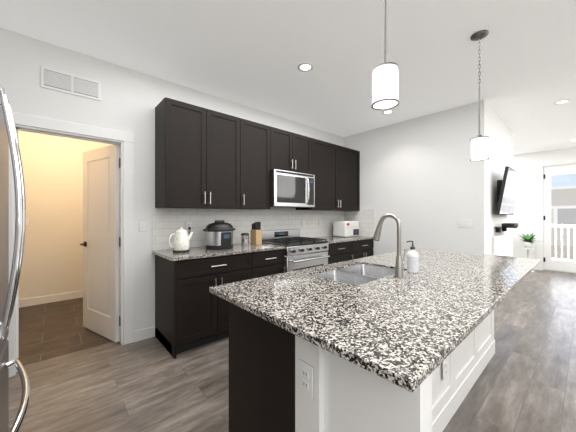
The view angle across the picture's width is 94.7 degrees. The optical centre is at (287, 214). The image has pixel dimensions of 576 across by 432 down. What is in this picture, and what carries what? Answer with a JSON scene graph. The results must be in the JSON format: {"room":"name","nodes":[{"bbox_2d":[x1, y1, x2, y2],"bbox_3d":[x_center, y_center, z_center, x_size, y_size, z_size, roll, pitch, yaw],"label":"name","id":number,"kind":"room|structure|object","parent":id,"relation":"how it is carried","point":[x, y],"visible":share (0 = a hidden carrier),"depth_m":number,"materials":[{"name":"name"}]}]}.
{"room":"kitchen","nodes":[
{"label":"kitchen","id":0,"kind":"room"},
{"bbox_2d":[19,131,111,299],"bbox_3d":[-3.371,-0.088,4.129,2.280,2.770,0.120,0,0,-42],"label":"wall","id":1,"kind":"structure","parent":0,"point":[52,260],"depth_m":3.93,"materials":[{"name":"paint"}]},
{"bbox_2d":[25,217,29,225],"bbox_3d":[-3.701,0.097,3.748,0.075,0.118,0.010,0,0,-42],"label":"light switch","id":2,"kind":"object","parent":1,"relation":"attached to","point":[27,221],"visible":0.6,"depth_m":3.76,"materials":[{"name":"white plastic"}]},
{"bbox_2d":[19,290,82,307],"bbox_3d":[-3.312,1.244,4.092,2.000,0.105,0.014,0,0,-42],"label":"baseboard","id":3,"kind":"structure","parent":1,"relation":"attached to","point":[77,294],"depth_m":3.91,"materials":[{"name":"white wood"}]},
{"bbox_2d":[0,28,343,330],"bbox_3d":[-0.901,-0.088,3.379,5.380,2.770,0.120,0,0,-42],"label":"wall","id":4,"kind":"structure","parent":0,"point":[130,101],"depth_m":2.68,"materials":[{"name":"paint"}]},
{"bbox_2d":[40,66,100,100],"bbox_3d":[-1.930,-1.168,2.376,0.420,0.180,0.013,0,0,-42],"label":"air vent","id":5,"kind":"object","parent":4,"relation":"in","point":[60,81],"visible":1,"depth_m":2.36,"materials":[{"name":"white metal"}]},
{"bbox_2d":[7,112,133,376],"bbox_3d":[-1.968,0.237,2.433,0.950,2.120,0.152,0,0,-42],"label":"door frame","id":6,"kind":"structure","parent":4,"relation":"attached to","point":[124,141],"depth_m":2.63,"materials":[{"name":"white wood"}]},
{"bbox_2d":[80,144,120,341],"bbox_3d":[-2.033,0.285,2.852,0.296,2.000,0.748,0,0,-42],"label":"pantry door","id":7,"kind":"structure","parent":4,"relation":"in","point":[101,244],"depth_m":2.83,"materials":[{"name":"white wood"}]},
{"bbox_2d":[139,220,146,231],"bbox_3d":[-1.505,0.117,2.755,0.075,0.118,0.010,0,0,-42],"label":"light switch","id":8,"kind":"object","parent":4,"relation":"attached to","point":[142,225],"visible":1,"depth_m":2.75,"materials":[{"name":"white plastic"}]},
{"bbox_2d":[155,97,246,208],"bbox_3d":[-0.970,-0.608,3.001,0.896,1.070,0.347,0,0,-42],"label":"upper cabinet","id":9,"kind":"object","parent":4,"relation":"attached to","point":[205,158],"depth_m":2.81,"materials":[{"name":"brown wood"}]},
{"bbox_2d":[247,120,274,208],"bbox_3d":[-0.508,-0.608,3.411,0.566,1.070,0.347,0,0,-42],"label":"upper cabinet","id":10,"kind":"object","parent":4,"relation":"attached to","point":[260,137],"depth_m":3.32,"materials":[{"name":"brown wood"}]},
{"bbox_2d":[152,208,374,250],"bbox_3d":[0.025,0.144,3.682,3.349,0.474,0.654,0,0,-42],"label":"backsplash","id":11,"kind":"structure","parent":4,"relation":"attached to","point":[167,223],"depth_m":3.60,"materials":[{"name":"tile"}]},
{"bbox_2d":[186,221,191,231],"bbox_3d":[-1.143,0.137,3.063,0.075,0.118,0.009,0,0,-42],"label":"outlet","id":12,"kind":"object","parent":11,"relation":"attached to","point":[188,223],"visible":0.81,"depth_m":3.06,"materials":[{"name":"white plastic"}]},
{"bbox_2d":[275,128,314,174],"bbox_3d":[-0.051,-0.865,3.816,0.770,0.555,0.347,0,0,-42],"label":"upper cabinet","id":13,"kind":"object","parent":4,"relation":"attached to","point":[294,152],"depth_m":3.71,"materials":[{"name":"brown wood"}]},
{"bbox_2d":[271,169,314,207],"bbox_3d":[-0.011,-0.345,3.772,0.762,0.475,0.467,0,0,-42],"label":"over-the-range microwave","id":14,"kind":"object","parent":13,"relation":"attached to","point":[289,189],"visible":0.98,"depth_m":3.59,"materials":[{"name":"silver metal"}]},
{"bbox_2d":[296,139,342,210],"bbox_3d":[0.472,-0.608,4.280,0.742,1.070,0.347,0,0,-42],"label":"upper cabinet","id":15,"kind":"object","parent":4,"relation":"attached to","point":[328,156],"depth_m":4.21,"materials":[{"name":"brown wood"}]},
{"bbox_2d":[343,147,358,210],"bbox_3d":[0.920,-0.608,4.677,0.684,1.070,0.347,0,0,-42],"label":"upper cabinet","id":16,"kind":"object","parent":4,"relation":"attached to","point":[350,156],"depth_m":4.60,"materials":[{"name":"brown wood"}]},
{"bbox_2d":[0,0,575,154],"bbox_3d":[2.104,-1.523,3.290,9.760,0.100,8.640,0,0,-42],"label":"ceiling","id":17,"kind":"structure","parent":0,"point":[254,54],"depth_m":2.38,"materials":[{"name":"paint"}]},
{"bbox_2d":[298,63,312,71],"bbox_3d":[0.174,-1.470,2.648,0.156,0.006,0.156,0,0,-42],"label":"recessed light","id":18,"kind":"object","parent":17,"relation":"in","point":[304,67],"visible":1,"depth_m":2.65,"materials":[{"name":"white plastic"}]},
{"bbox_2d":[371,0,398,109],"bbox_3d":[0.475,-1.004,1.298,0.129,0.936,0.129,0,0,-42],"label":"pendant light","id":19,"kind":"object","parent":17,"relation":"hanging from","point":[385,85],"visible":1,"depth_m":1.25,"materials":[{"name":"white glass"}]},
{"bbox_2d":[382,110,393,113],"bbox_3d":[1.434,-1.470,3.805,0.156,0.006,0.156,0,0,-42],"label":"recessed light","id":20,"kind":"object","parent":17,"relation":"in","point":[387,111],"visible":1,"depth_m":3.81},
{"bbox_2d":[470,30,488,160],"bbox_3d":[1.569,-0.962,2.175,0.129,1.022,0.129,0,0,-42],"label":"pendant light","id":21,"kind":"object","parent":17,"relation":"hanging from","point":[479,147],"visible":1,"depth_m":2.15,"materials":[{"name":"white glass"}]},
{"bbox_2d":[554,99,570,104],"bbox_3d":[3.581,-1.470,3.463,0.156,0.006,0.156,0,0,-42],"label":"recessed light","id":22,"kind":"object","parent":17,"relation":"in","point":[562,101],"visible":1,"depth_m":3.45,"materials":[{"name":"white plastic"}]},
{"bbox_2d":[9,269,575,431],"bbox_3d":[2.104,1.347,3.290,9.760,0.100,8.640,0,0,-42],"label":"floor","id":23,"kind":"structure","parent":0,"point":[525,381],"depth_m":2.11,"materials":[{"name":"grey wood"}]},
{"bbox_2d":[0,88,30,431],"bbox_3d":[-1.253,0.405,0.635,0.913,1.765,0.920,0,0,-42],"label":"fridge","id":24,"kind":"object","parent":23,"relation":"on","point":[8,139],"visible":1,"depth_m":0.98,"materials":[{"name":"metal"}]},
{"bbox_2d":[155,252,258,358],"bbox_3d":[-0.886,0.855,2.892,0.878,0.884,0.623,0,0,-42],"label":"base cabinet","id":25,"kind":"object","parent":23,"relation":"on","point":[191,311],"depth_m":2.56,"materials":[{"name":"brown wood"}]},
{"bbox_2d":[152,236,372,260],"bbox_3d":[0.023,0.397,3.676,3.338,0.029,0.636,0,0,-42],"label":"countertop","id":26,"kind":"structure","parent":25,"relation":"on","point":[195,252],"depth_m":2.84,"materials":[{"name":"stone"}]},
{"bbox_2d":[168,227,192,252],"bbox_3d":[-1.136,0.254,2.823,0.330,0.255,0.363,0,0,-42],"label":"kettle","id":27,"kind":"object","parent":26,"relation":"on","point":[181,241],"visible":1,"depth_m":2.67,"materials":[{"name":"ceramic"}]},
{"bbox_2d":[203,220,234,249],"bbox_3d":[-0.774,0.222,3.009,0.370,0.318,0.321,0,0,-42],"label":"pressure cooker","id":28,"kind":"object","parent":26,"relation":"on","point":[219,234],"visible":1,"depth_m":2.88,"materials":[{"name":"silver metal"}]},
{"bbox_2d":[241,233,248,245],"bbox_3d":[-0.529,0.303,3.268,0.098,0.156,0.098,0,0,-42],"label":"canister","id":29,"kind":"object","parent":26,"relation":"on","point":[244,239],"visible":1,"depth_m":3.23,"materials":[{"name":"silver metal"}]},
{"bbox_2d":[251,222,261,244],"bbox_3d":[-0.406,0.236,3.377,0.090,0.290,0.130,0,0,-42],"label":"knife block","id":30,"kind":"object","parent":26,"relation":"on","point":[256,234],"visible":1,"depth_m":3.34,"materials":[{"name":"brown wood"}]},
{"bbox_2d":[333,221,358,236],"bbox_3d":[1.017,0.246,4.636,0.400,0.270,0.284,0,0,-42],"label":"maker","id":31,"kind":"object","parent":26,"relation":"on","point":[345,228],"visible":1,"depth_m":4.51,"materials":[{"name":"white plastic"}]},
{"bbox_2d":[259,249,284,276],"bbox_3d":[-0.444,0.855,3.284,0.534,0.884,0.623,0,0,-42],"label":"base cabinet","id":32,"kind":"object","parent":23,"relation":"on","point":[271,262],"depth_m":3.10,"materials":[{"name":"brown wood"}]},
{"bbox_2d":[262,229,329,271],"bbox_3d":[0.085,0.759,3.676,0.774,1.075,0.713,0,0,-42],"label":"range","id":33,"kind":"object","parent":23,"relation":"on","point":[303,252],"visible":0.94,"depth_m":3.52,"materials":[{"name":"silver metal"}]},
{"bbox_2d":[328,239,372,263],"bbox_3d":[0.816,0.855,4.376,1.242,0.884,0.660,0,0,-42],"label":"base cabinet","id":34,"kind":"object","parent":23,"relation":"on","point":[345,251],"visible":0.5,"depth_m":4.11,"materials":[{"name":"brown wood"}]},
{"bbox_2d":[229,302,494,431],"bbox_3d":[0.881,0.855,1.883,2.386,0.884,1.057,0,0,-42],"label":"kitchen island","id":35,"kind":"object","parent":23,"relation":"on","point":[266,394],"visible":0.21,"depth_m":1.11,"materials":[{"name":"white wood"}]},
{"bbox_2d":[299,359,313,399],"bbox_3d":[0.066,0.617,0.995,0.009,0.118,0.075,0,0,-42],"label":"outlet","id":36,"kind":"object","parent":35,"relation":"attached to","point":[306,378],"visible":1,"depth_m":0.99,"materials":[{"name":"white plastic"}]},
{"bbox_2d":[209,248,539,391],"bbox_3d":[0.869,0.397,1.834,2.500,0.029,1.060,0,0,-42],"label":"island countertop","id":37,"kind":"structure","parent":35,"relation":"on","point":[410,332],"depth_m":1.13,"materials":[{"name":"stone"}]},
{"bbox_2d":[312,264,405,285],"bbox_3d":[0.483,0.494,1.780,0.642,0.200,0.372,0,0,-42],"label":"sink basin","id":38,"kind":"object","parent":37,"relation":"in","point":[357,275],"depth_m":1.87,"materials":[{"name":"silver metal"}]},
{"bbox_2d":[373,213,405,277],"bbox_3d":[0.652,0.187,1.706,0.099,0.390,0.210,0,0,-42],"label":"tap","id":39,"kind":"object","parent":37,"relation":"on","point":[399,264],"visible":0.98,"depth_m":1.64,"materials":[{"name":"silver metal"}]},
{"bbox_2d":[406,241,417,272],"bbox_3d":[0.825,0.277,1.755,0.069,0.210,0.069,0,0,-42],"label":"soap bottle","id":40,"kind":"object","parent":37,"relation":"on","point":[412,260],"visible":0.98,"depth_m":1.73,"materials":[{"name":"white plastic"}]},
{"bbox_2d":[442,357,447,380],"bbox_3d":[0.958,0.937,1.613,0.075,0.118,0.009,0,0,-42],"label":"outlet","id":41,"kind":"object","parent":35,"relation":"attached to","point":[444,368],"visible":1,"depth_m":1.60,"materials":[{"name":"white plastic"}]},
{"bbox_2d":[517,233,540,271],"bbox_3d":[5.550,0.860,6.080,0.460,0.873,0.504,0,0,-42],"label":"fern plant","id":42,"kind":"object","parent":23,"relation":"on","point":[527,240],"visible":0.88,"depth_m":6.05,"materials":[{"name":"green plant"}]},
{"bbox_2d":[344,100,487,255],"bbox_3d":[1.833,-0.088,4.259,0.120,2.770,2.190,0,0,-42],"label":"wall","id":43,"kind":"structure","parent":0,"point":[427,181],"depth_m":3.90,"materials":[{"name":"paint"}]},
{"bbox_2d":[458,219,471,227],"bbox_3d":[2.371,0.117,3.553,0.010,0.118,0.167,0,0,-42],"label":"light switch","id":44,"kind":"object","parent":43,"relation":"attached to","point":[464,223],"visible":1,"depth_m":3.55,"materials":[{"name":"white plastic"}]},
{"bbox_2d":[488,105,512,256],"bbox_3d":[3.272,-0.088,4.151,1.830,2.770,0.120,0,0,-42],"label":"wall","id":45,"kind":"structure","parent":0,"point":[500,135],"depth_m":3.86,"materials":[{"name":"paint"}]},
{"bbox_2d":[492,233,508,255],"bbox_3d":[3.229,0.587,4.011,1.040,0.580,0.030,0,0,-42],"label":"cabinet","id":46,"kind":"object","parent":45,"relation":"attached to","point":[500,244],"visible":0.48,"depth_m":3.94,"materials":[{"name":"white wood"}]},
{"bbox_2d":[496,166,521,214],"bbox_3d":[3.265,-0.321,3.940,1.080,0.646,0.185,0,0,-42],"label":"wall-mounted tv","id":47,"kind":"object","parent":45,"relation":"attached to","point":[508,185],"visible":1,"depth_m":3.81,"materials":[{"name":"black"}]},
{"bbox_2d":[494,223,524,232],"bbox_3d":[3.256,0.192,3.890,0.700,0.130,0.249,0,0,-42],"label":"shelf","id":48,"kind":"object","parent":45,"relation":"attached to","point":[504,226],"visible":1,"depth_m":3.79,"materials":[{"name":"black wood"}]},
{"bbox_2d":[513,147,575,258],"bbox_3d":[6.646,-0.088,5.433,0.120,2.770,5.820,0,0,-42],"label":"wall","id":49,"kind":"structure","parent":0,"point":[524,165],"depth_m":6.36,"materials":[{"name":"paint"}]},
{"bbox_2d":[536,158,575,273],"bbox_3d":[6.246,0.032,5.873,0.138,2.530,1.090,0,0,-42],"label":"door frame","id":50,"kind":"structure","parent":49,"relation":"attached to","point":[540,166],"depth_m":6.18,"materials":[{"name":"white wood"}]},
{"bbox_2d":[543,164,575,272],"bbox_3d":[6.213,0.080,5.864,0.105,2.381,0.876,0,0,-42],"label":"glass door","id":51,"kind":"structure","parent":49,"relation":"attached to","point":[557,265],"depth_m":6.09,"materials":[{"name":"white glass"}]},
{"label":"outside","id":52,"kind":"structure","parent":0,"visible":0},
{"bbox_2d":[551,174,575,259],"bbox_3d":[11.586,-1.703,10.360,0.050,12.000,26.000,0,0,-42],"label":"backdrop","id":53,"kind":"structure","parent":52,"point":[565,210],"depth_m":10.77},
{"bbox_3d":[7.085,1.367,6.370,1.780,0.100,5.000,0,0,-42],"label":"deck","id":54,"kind":"object","parent":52,"visible":0},
{"bbox_2d":[551,224,575,261],"bbox_3d":[7.676,0.767,6.894,0.090,1.100,5.000,0,0,-42],"label":"railing","id":55,"kind":"object","parent":54,"relation":"on","point":[562,225],"depth_m":7.17,"materials":[{"name":"white wood"}]}
]}

